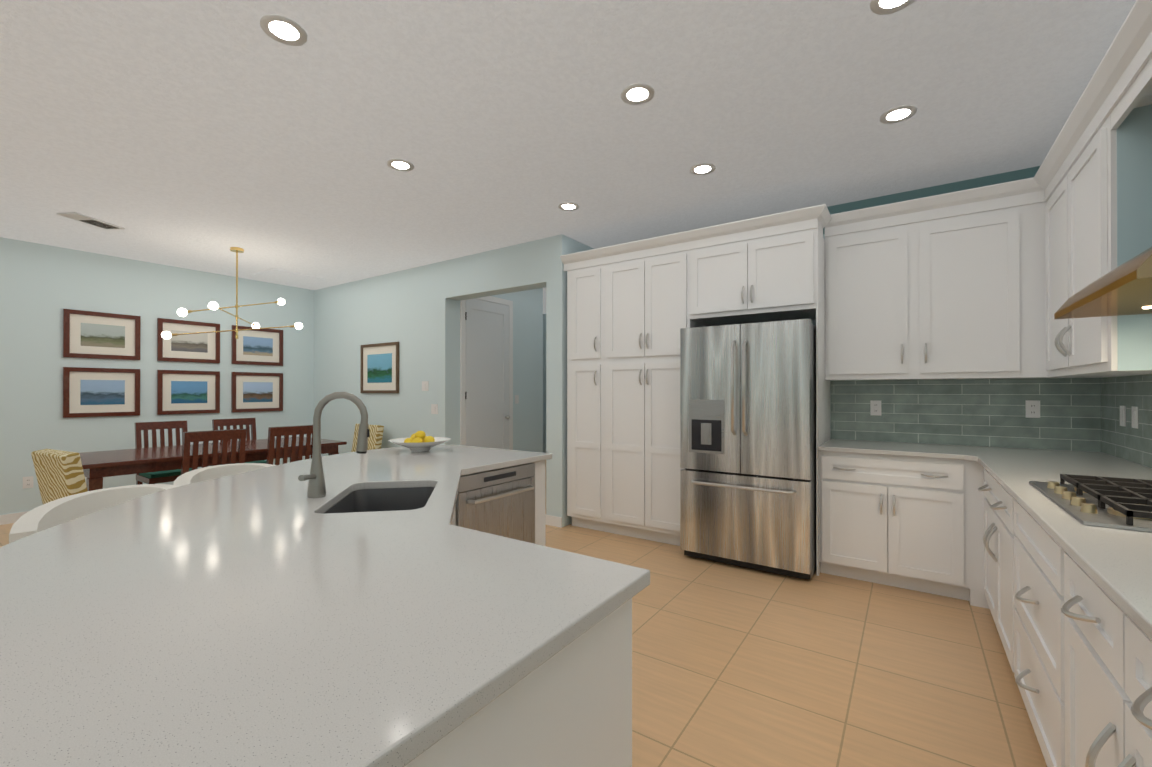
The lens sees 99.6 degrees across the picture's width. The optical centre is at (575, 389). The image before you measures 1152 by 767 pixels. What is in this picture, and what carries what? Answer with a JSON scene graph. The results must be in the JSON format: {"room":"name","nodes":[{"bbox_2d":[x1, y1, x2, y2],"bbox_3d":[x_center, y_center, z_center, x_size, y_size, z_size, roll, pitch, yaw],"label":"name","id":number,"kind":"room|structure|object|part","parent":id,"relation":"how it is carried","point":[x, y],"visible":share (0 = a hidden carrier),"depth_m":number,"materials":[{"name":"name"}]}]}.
{"room":"dining room and kitchen","nodes":[
{"label":"dining room and kitchen","id":0,"kind":"room"},
{"bbox_2d":[0,237,313,514],"bbox_3d":[-5.991,-0.086,4.279,0.120,2.800,7.640,0,0,34],"label":"wall","id":1,"kind":"structure","parent":0,"point":[42,286],"depth_m":5.37,"materials":[{"name":"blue paint"}]},
{"bbox_2d":[0,511,28,524],"bbox_3d":[-5.964,1.267,4.195,0.014,0.095,7.340,0,0,34],"label":"baseboard","id":2,"kind":"structure","parent":1,"relation":"attached to","point":[13,517],"depth_m":4.78,"materials":[{"name":"white wood"}]},
{"bbox_2d":[23,476,32,488],"bbox_3d":[-5.496,0.932,4.881,0.008,0.115,0.072,0,0,34],"label":"outlet","id":3,"kind":"object","parent":1,"relation":"attached to","point":[27,482],"visible":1,"depth_m":4.88,"materials":[{"name":"white plastic"}]},
{"bbox_2d":[63,367,139,417],"bbox_3d":[-5.178,0.031,5.330,0.027,0.530,0.615,0,0,34],"label":"framed picture","id":4,"kind":"object","parent":1,"relation":"attached to","point":[96,392],"visible":0.94,"depth_m":5.31,"materials":[{"name":"brown wood"}]},
{"bbox_2d":[63,309,140,359],"bbox_3d":[-5.178,-0.589,5.333,0.027,0.505,0.615,0,0,34],"label":"framed picture","id":5,"kind":"object","parent":1,"relation":"attached to","point":[95,335],"visible":0.98,"depth_m":5.31,"materials":[{"name":"brown wood"}]},
{"bbox_2d":[157,318,219,362],"bbox_3d":[-4.739,-0.587,5.973,0.027,0.505,0.624,0,0,34],"label":"framed picture","id":6,"kind":"object","parent":1,"relation":"attached to","point":[201,348],"visible":0.94,"depth_m":5.96,"materials":[{"name":"brown wood"}]},
{"bbox_2d":[157,370,219,414],"bbox_3d":[-4.739,0.034,5.971,0.027,0.530,0.624,0,0,34],"label":"framed picture","id":7,"kind":"object","parent":1,"relation":"attached to","point":[186,392],"visible":1,"depth_m":5.95,"materials":[{"name":"brown wood"}]},
{"bbox_2d":[231,325,282,365],"bbox_3d":[-4.308,-0.585,6.600,0.027,0.505,0.623,0,0,34],"label":"framed picture","id":8,"kind":"object","parent":1,"relation":"attached to","point":[258,347],"visible":0.9,"depth_m":6.59,"materials":[{"name":"brown wood"}]},
{"bbox_2d":[231,372,282,412],"bbox_3d":[-4.308,0.036,6.598,0.027,0.530,0.623,0,0,34],"label":"framed picture","id":9,"kind":"object","parent":1,"relation":"attached to","point":[255,392],"visible":0.94,"depth_m":6.58,"materials":[{"name":"paper"}]},
{"bbox_2d":[314,238,545,455],"bbox_3d":[-2.035,-0.079,6.075,4.370,2.800,0.200,0,0,34],"label":"wall","id":10,"kind":"structure","parent":0,"point":[414,312],"depth_m":5.96,"materials":[{"name":"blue paint"}]},
{"bbox_2d":[360,342,398,392],"bbox_3d":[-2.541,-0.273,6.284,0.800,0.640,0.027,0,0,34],"label":"framed picture","id":11,"kind":"object","parent":10,"relation":"attached to","point":[379,367],"visible":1,"depth_m":6.27,"materials":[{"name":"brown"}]},
{"bbox_2d":[422,381,428,390],"bbox_3d":[-1.793,-0.040,5.781,0.115,0.115,0.010,0,0,34],"label":"light switch","id":12,"kind":"object","parent":10,"relation":"attached to","point":[425,387],"depth_m":5.77,"materials":[{"name":"white plastic"}]},
{"bbox_2d":[431,404,437,413],"bbox_3d":[-1.653,0.230,5.684,0.115,0.115,0.010,0,0,34],"label":"light switch","id":13,"kind":"object","parent":10,"relation":"attached to","point":[434,407],"depth_m":5.68,"materials":[{"name":"white plastic"}]},
{"bbox_2d":[458,288,542,452],"bbox_3d":[-0.985,-0.078,6.446,0.120,2.800,1.600,0,0,34],"label":"wall","id":14,"kind":"structure","parent":0,"point":[528,366],"depth_m":6.79,"materials":[{"name":"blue paint"}]},
{"bbox_2d":[460,296,512,449],"bbox_3d":[-1.078,0.069,6.121,0.092,2.505,0.910,0,0,34],"label":"closet door","id":15,"kind":"structure","parent":14,"relation":"in","point":[486,371],"depth_m":6.12,"materials":[{"name":"white wood"}]},
{"bbox_2d":[0,523,1046,766],"bbox_3d":[-1.499,1.361,3.379,8.600,0.100,11.250,0,0,34],"label":"floor","id":16,"kind":"structure","parent":0,"point":[734,665],"depth_m":2.25,"materials":[{"name":"beige tile"}]},
{"bbox_2d":[31,449,87,503],"bbox_3d":[-3.370,0.861,3.457,0.500,0.899,0.563,0,0,26],"label":"accent chair","id":17,"kind":"object","parent":16,"relation":"on","point":[59,474],"visible":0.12,"depth_m":3.18,"materials":[{"name":"beige fabric"}]},
{"bbox_2d":[9,484,178,542],"bbox_3d":[-1.953,0.876,2.038,0.540,0.859,0.547,0,0,34],"label":"bar chair","id":18,"kind":"object","parent":16,"relation":"on","point":[50,514],"visible":0.17,"depth_m":2.09,"materials":[{"name":"white fabric"}]},
{"bbox_2d":[134,421,197,484],"bbox_3d":[-4.218,0.828,5.041,0.484,0.978,0.440,0,0,34],"label":"dining chair","id":19,"kind":"object","parent":16,"relation":"on","point":[159,476],"visible":0.4,"depth_m":5.04,"materials":[{"name":"brown wood"}]},
{"bbox_2d":[79,437,346,490],"bbox_3d":[-3.520,0.941,4.756,1.050,0.749,2.070,0,0,34],"label":"dining table","id":20,"kind":"object","parent":16,"relation":"on","point":[97,466],"visible":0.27,"depth_m":4.16,"materials":[{"name":"brown wood"}]},
{"bbox_2d":[181,429,246,474],"bbox_3d":[-3.138,0.824,4.117,0.484,0.978,0.440,0,0,34],"label":"dining chair","id":21,"kind":"object","parent":16,"relation":"on","point":[214,436],"visible":0.29,"depth_m":3.98,"materials":[{"name":"brown wood"}]},
{"bbox_2d":[173,463,275,485],"bbox_3d":[-1.911,0.878,2.735,0.540,0.859,0.550,0,0,34],"label":"bar chair","id":22,"kind":"object","parent":16,"relation":"on","point":[202,474],"visible":0.1,"depth_m":2.83,"materials":[{"name":"white plastic"}]},
{"bbox_2d":[212,418,265,463],"bbox_3d":[-3.836,0.830,5.598,0.484,0.978,0.440,0,0,34],"label":"dining chair","id":23,"kind":"object","parent":16,"relation":"on","point":[228,423],"visible":0.25,"depth_m":5.72,"materials":[{"name":"brown wood"}]},
{"bbox_2d":[266,425,312,464],"bbox_3d":[-2.787,0.826,4.629,0.484,0.978,0.440,0,0,34],"label":"dining chair","id":24,"kind":"object","parent":16,"relation":"on","point":[287,431],"visible":0.27,"depth_m":4.46,"materials":[{"name":"brown wood"}]},
{"bbox_2d":[351,424,383,451],"bbox_3d":[-2.752,0.880,5.971,0.500,0.879,0.563,0,0,34],"label":"accent chair","id":25,"kind":"object","parent":16,"relation":"on","point":[375,437],"visible":0.06,"depth_m":6.03,"materials":[{"name":"beige fabric"}]},
{"bbox_2d":[300,481,631,766],"bbox_3d":[-0.677,0.864,1.724,2.090,0.881,2.648,0,0,34],"label":"kitchen island","id":26,"kind":"object","parent":16,"relation":"on","point":[576,711],"depth_m":0.88,"materials":[{"name":"white wood"}]},
{"bbox_2d":[0,445,649,766],"bbox_3d":[-0.813,0.448,1.807,2.466,0.115,2.730,0,0,34],"label":"island countertop","id":27,"kind":"structure","parent":26,"relation":"on","point":[226,621],"depth_m":0.83,"materials":[{"name":"white stone"}]},
{"bbox_2d":[298,392,369,497],"bbox_3d":[-0.892,0.199,1.754,0.177,0.381,0.216,0,0,34],"label":"gooseneck faucet","id":28,"kind":"object","parent":27,"relation":"on","point":[316,484],"visible":1,"depth_m":1.77,"materials":[{"name":"grey metal"}]},
{"bbox_2d":[323,487,434,513],"bbox_3d":[-0.716,0.511,1.819,0.580,0.280,0.580,0,0,34],"label":"sink","id":29,"kind":"object","parent":27,"relation":"in","point":[337,500],"depth_m":2.06,"materials":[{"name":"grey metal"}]},
{"bbox_2d":[388,431,450,451],"bbox_3d":[-1.003,0.329,3.133,0.390,0.130,0.390,0,0,34],"label":"fruit bowl","id":30,"kind":"object","parent":27,"relation":"on","point":[419,441],"visible":1,"depth_m":3.07,"materials":[{"name":"white ceramic"}]},
{"bbox_2d":[456,463,534,543],"bbox_3d":[-0.398,0.861,2.625,0.068,0.855,0.590,0,0,34],"label":"dishwasher","id":31,"kind":"object","parent":26,"relation":"in","point":[500,500],"depth_m":2.63,"materials":[{"name":"silver metal"}]},
{"bbox_2d":[564,248,603,530],"bbox_3d":[0.260,0.023,4.783,0.415,2.584,0.648,0,0,34],"label":"tall cabinet","id":32,"kind":"object","parent":16,"relation":"on","point":[585,270],"depth_m":4.52,"materials":[{"name":"white paint"}]},
{"bbox_2d":[604,232,707,545],"bbox_3d":[0.765,0.022,4.436,0.810,2.584,0.648,0,0,34],"label":"tall cabinet","id":33,"kind":"object","parent":16,"relation":"on","point":[634,308],"depth_m":4.17,"materials":[{"name":"white paint"}]},
{"bbox_2d":[680,319,816,579],"bbox_3d":[1.399,0.420,3.822,0.914,1.784,0.885,0,0,34],"label":"refrigerator","id":34,"kind":"object","parent":16,"relation":"on","point":[748,443],"visible":0.98,"depth_m":3.47,"materials":[{"name":"silver metal"}]},
{"bbox_2d":[819,451,974,605],"bbox_3d":[2.221,0.869,3.436,0.830,0.884,0.643,0,0,34],"label":"base cabinet","id":35,"kind":"object","parent":16,"relation":"on","point":[906,522],"depth_m":3.15,"materials":[{"name":"white paint"}]},
{"bbox_2d":[818,439,977,459],"bbox_3d":[2.201,0.411,3.400,0.840,0.029,0.728,0,0,34],"label":"countertop","id":36,"kind":"structure","parent":35,"relation":"on","point":[963,452],"depth_m":3.26,"materials":[{"name":"white stone"}]},
{"bbox_2d":[975,461,978,606],"bbox_3d":[2.857,0.867,3.012,0.698,0.884,0.623,0,0,34],"label":"base cabinet","id":37,"kind":"object","parent":16,"relation":"on","point":[976,463],"depth_m":2.93,"materials":[{"name":"white paint"}]},
{"bbox_2d":[979,463,1006,654],"bbox_3d":[2.399,0.865,2.297,0.643,0.884,1.075,0,0,34],"label":"base cabinet","id":38,"kind":"object","parent":16,"relation":"on","point":[992,496],"depth_m":2.48,"materials":[{"name":"white paint"}]},
{"bbox_2d":[1007,492,1054,766],"bbox_3d":[1.868,0.862,1.524,0.643,0.884,0.800,0,0,34],"label":"base cabinet","id":39,"kind":"object","parent":16,"relation":"on","point":[1030,549],"depth_m":1.72,"materials":[{"name":"white paint"}]},
{"bbox_2d":[1055,542,1102,766],"bbox_3d":[1.488,0.860,0.971,0.643,0.884,0.542,0,0,34],"label":"base cabinet","id":40,"kind":"object","parent":16,"relation":"on","point":[1076,642],"depth_m":1.27,"materials":[{"name":"white paint"}]},
{"bbox_2d":[1099,587,1151,766],"bbox_3d":[1.236,0.859,0.603,0.643,0.884,0.599,0,0,34],"label":"base cabinet","id":41,"kind":"object","parent":16,"relation":"on","point":[1125,652],"depth_m":0.98,"materials":[{"name":"white paint"}]},
{"bbox_2d":[970,446,1151,640],"bbox_3d":[1.934,0.405,1.661,0.688,0.029,3.898,0,0,34],"label":"countertop","id":42,"kind":"structure","parent":41,"relation":"on","point":[1115,564],"depth_m":1.39,"materials":[{"name":"white stone"}]},
{"bbox_2d":[1029,474,1151,531],"bbox_3d":[1.890,0.364,1.565,0.525,0.050,0.770,0,0,34],"label":"gas cooktop","id":43,"kind":"object","parent":42,"relation":"in","point":[1115,502],"visible":1,"depth_m":1.58,"materials":[{"name":"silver metal"}]},
{"bbox_2d":[543,314,545,452],"bbox_3d":[0.628,-0.070,8.637,3.260,2.800,0.120,0,0,34],"label":"wall","id":44,"kind":"structure","parent":0,"point":[544,383],"depth_m":9.41,"materials":[{"name":"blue paint"}]},
{"bbox_2d":[0,0,1135,313],"bbox_3d":[-1.499,-1.539,3.389,8.600,0.100,11.250,0,0,34],"label":"ceiling","id":45,"kind":"structure","parent":0,"point":[198,134],"depth_m":2.66,"materials":[{"name":"white paint"}]},
{"bbox_2d":[57,212,124,229],"bbox_3d":[-4.258,-1.478,4.282,0.180,0.013,0.400,0,0,6],"label":"ceiling vent","id":46,"kind":"object","parent":45,"relation":"in","point":[90,220],"visible":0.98,"depth_m":4.25,"materials":[{"name":"white metal"}]},
{"bbox_2d":[161,247,302,338],"bbox_3d":[-3.564,-0.987,5.114,0.741,0.990,1.185,0,0,19],"label":"brass chandelier","id":47,"kind":"object","parent":45,"relation":"hanging from","point":[182,312],"visible":1,"depth_m":5.10,"materials":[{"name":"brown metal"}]},
{"bbox_2d":[260,14,306,45],"bbox_3d":[-1.212,-1.490,2.022,0.170,0.006,0.170,0,0,34],"label":"recessed light","id":48,"kind":"object","parent":45,"relation":"in","point":[283,30],"visible":1,"depth_m":2.02,"materials":[{"name":"white plastic"}]},
{"bbox_2d":[387,159,413,171],"bbox_3d":[-1.163,-1.486,3.225,0.170,0.006,0.170,0,0,34],"label":"recessed light","id":49,"kind":"object","parent":45,"relation":"in","point":[400,165],"visible":1,"depth_m":3.22,"materials":[{"name":"white plastic"}]},
{"bbox_2d":[558,202,578,210],"bbox_3d":[-0.060,-1.483,3.948,0.170,0.006,0.170,0,0,34],"label":"recessed light","id":50,"kind":"object","parent":45,"relation":"in","point":[568,206],"visible":1,"depth_m":3.94,"materials":[{"name":"white plastic"}]},
{"bbox_2d":[621,83,654,104],"bbox_3d":[0.311,-1.489,2.456,0.170,0.006,0.170,0,0,34],"label":"recessed light","id":51,"kind":"object","parent":45,"relation":"in","point":[637,94],"visible":1,"depth_m":2.45,"materials":[{"name":"white plastic"}]},
{"bbox_2d":[690,163,715,174],"bbox_3d":[0.855,-1.486,3.283,0.170,0.006,0.170,0,0,34],"label":"recessed light","id":52,"kind":"object","parent":45,"relation":"in","point":[703,168],"visible":1,"depth_m":3.28,"materials":[{"name":"white plastic"}]},
{"bbox_2d":[870,0,914,14],"bbox_3d":[1.215,-1.491,1.847,0.170,0.006,0.170,0,0,34],"label":"recessed light","id":53,"kind":"object","parent":45,"relation":"in","point":[881,7],"visible":1,"depth_m":1.89,"materials":[{"name":"white plastic"}]},
{"bbox_2d":[880,105,916,123],"bbox_3d":[1.745,-1.488,2.636,0.170,0.006,0.170,0,0,34],"label":"recessed light","id":54,"kind":"object","parent":45,"relation":"in","point":[898,114],"visible":1,"depth_m":2.63,"materials":[{"name":"white plastic"}]},
{"bbox_2d":[546,234,593,526],"bbox_3d":[0.824,-0.079,6.210,0.190,2.800,3.660,0,0,34],"label":"wall","id":55,"kind":"structure","parent":0,"point":[557,246],"depth_m":4.70,"materials":[{"name":"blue paint"}]},
{"bbox_2d":[546,515,561,524],"bbox_3d":[0.708,1.274,6.216,0.014,0.095,3.574,0,0,34],"label":"baseboard","id":56,"kind":"structure","parent":55,"relation":"attached to","point":[555,521],"depth_m":4.70,"materials":[{"name":"white wood"}]},
{"bbox_2d":[811,234,1091,451],"bbox_3d":[1.816,-0.086,4.183,3.740,2.800,0.120,0,0,34],"label":"wall","id":57,"kind":"structure","parent":0,"point":[813,322],"depth_m":3.94,"materials":[{"name":"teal paint"}]},
{"bbox_2d":[688,206,826,325],"bbox_3d":[1.482,-0.922,3.947,0.930,0.700,0.648,0,0,34],"label":"upper cabinet","id":58,"kind":"object","parent":57,"relation":"attached to","point":[762,268],"depth_m":3.65,"materials":[{"name":"white paint"}]},
{"bbox_3d":[0.870,-1.204,4.109,2.260,0.135,0.320,0,0,34],"label":"pantry crown","id":59,"kind":"part","parent":58,"relation":"part of","materials":[{"name":"white wood"}]},
{"bbox_2d":[825,200,916,380],"bbox_3d":[2.199,-0.687,3.655,0.553,1.227,0.318,0,0,34],"label":"upper cabinet","id":60,"kind":"object","parent":57,"relation":"attached to","point":[871,253],"depth_m":3.51,"materials":[{"name":"white wood"}]},
{"bbox_2d":[823,166,1039,233],"bbox_3d":[1.780,-1.375,4.137,3.739,0.219,0.004,0,0,34],"label":"wall","id":61,"kind":"structure","parent":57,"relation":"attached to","point":[1031,172],"depth_m":3.55,"materials":[{"name":"teal paint"}]},
{"bbox_2d":[917,180,1024,379],"bbox_3d":[2.652,-0.688,3.343,0.547,1.227,0.318,0,0,34],"label":"upper cabinet","id":62,"kind":"object","parent":57,"relation":"attached to","point":[986,282],"depth_m":3.19,"materials":[{"name":"white wood"}]},
{"bbox_3d":[1.115,-0.102,-0.248,0.120,2.800,8.220,0,0,34],"label":"wall","id":63,"kind":"structure","parent":0,"visible":0},
{"bbox_2d":[870,400,1039,417],"bbox_3d":[2.681,0.137,3.500,0.965,0.125,0.008,0,0,34],"label":"outlets","id":64,"kind":"object","parent":63,"relation":"attached to","point":[1032,408],"depth_m":3.26,"materials":[{"name":"white plastic"}]},
{"bbox_2d":[830,378,1097,451],"bbox_3d":[2.678,0.162,3.512,1.500,0.468,0.006,0,0,34],"label":"tile backsplash","id":65,"kind":"structure","parent":63,"relation":"attached to","point":[1079,414],"depth_m":3.43,"materials":[{"name":"teal tile"}]},
{"bbox_2d":[1041,144,1117,377],"bbox_3d":[2.837,-0.690,2.655,0.318,1.227,0.643,0,0,34],"label":"upper cabinet","id":66,"kind":"object","parent":63,"relation":"attached to","point":[1051,178],"depth_m":2.86,"materials":[{"name":"white wood"}]},
{"bbox_2d":[1054,247,1151,318],"bbox_3d":[1.956,-0.729,1.530,0.498,0.872,0.900,0,0,34],"label":"range hood","id":67,"kind":"object","parent":63,"relation":"attached to","point":[1125,288],"visible":1,"depth_m":1.60,"materials":[{"name":"gold"}]},
{"bbox_2d":[1061,64,1151,375],"bbox_3d":[2.549,-0.692,2.235,0.318,1.227,0.637,0,0,34],"label":"upper cabinet","id":68,"kind":"object","parent":63,"relation":"attached to","point":[1106,152],"depth_m":2.08,"materials":[{"name":"white wood"}]},
{"bbox_2d":[1098,374,1151,467],"bbox_3d":[2.216,0.154,1.469,0.007,0.468,3.899,0,0,34],"label":"tile backsplash","id":69,"kind":"structure","parent":63,"relation":"attached to","point":[1128,443],"depth_m":2.71,"materials":[{"name":"teal tile"}]},
{"bbox_2d":[1120,406,1137,428],"bbox_3d":[3.029,0.149,2.670,0.010,0.115,0.252,0,0,34],"label":"outlets","id":70,"kind":"object","parent":63,"relation":"attached to","point":[1134,411],"depth_m":2.62,"materials":[{"name":"white plastic"}]}
]}

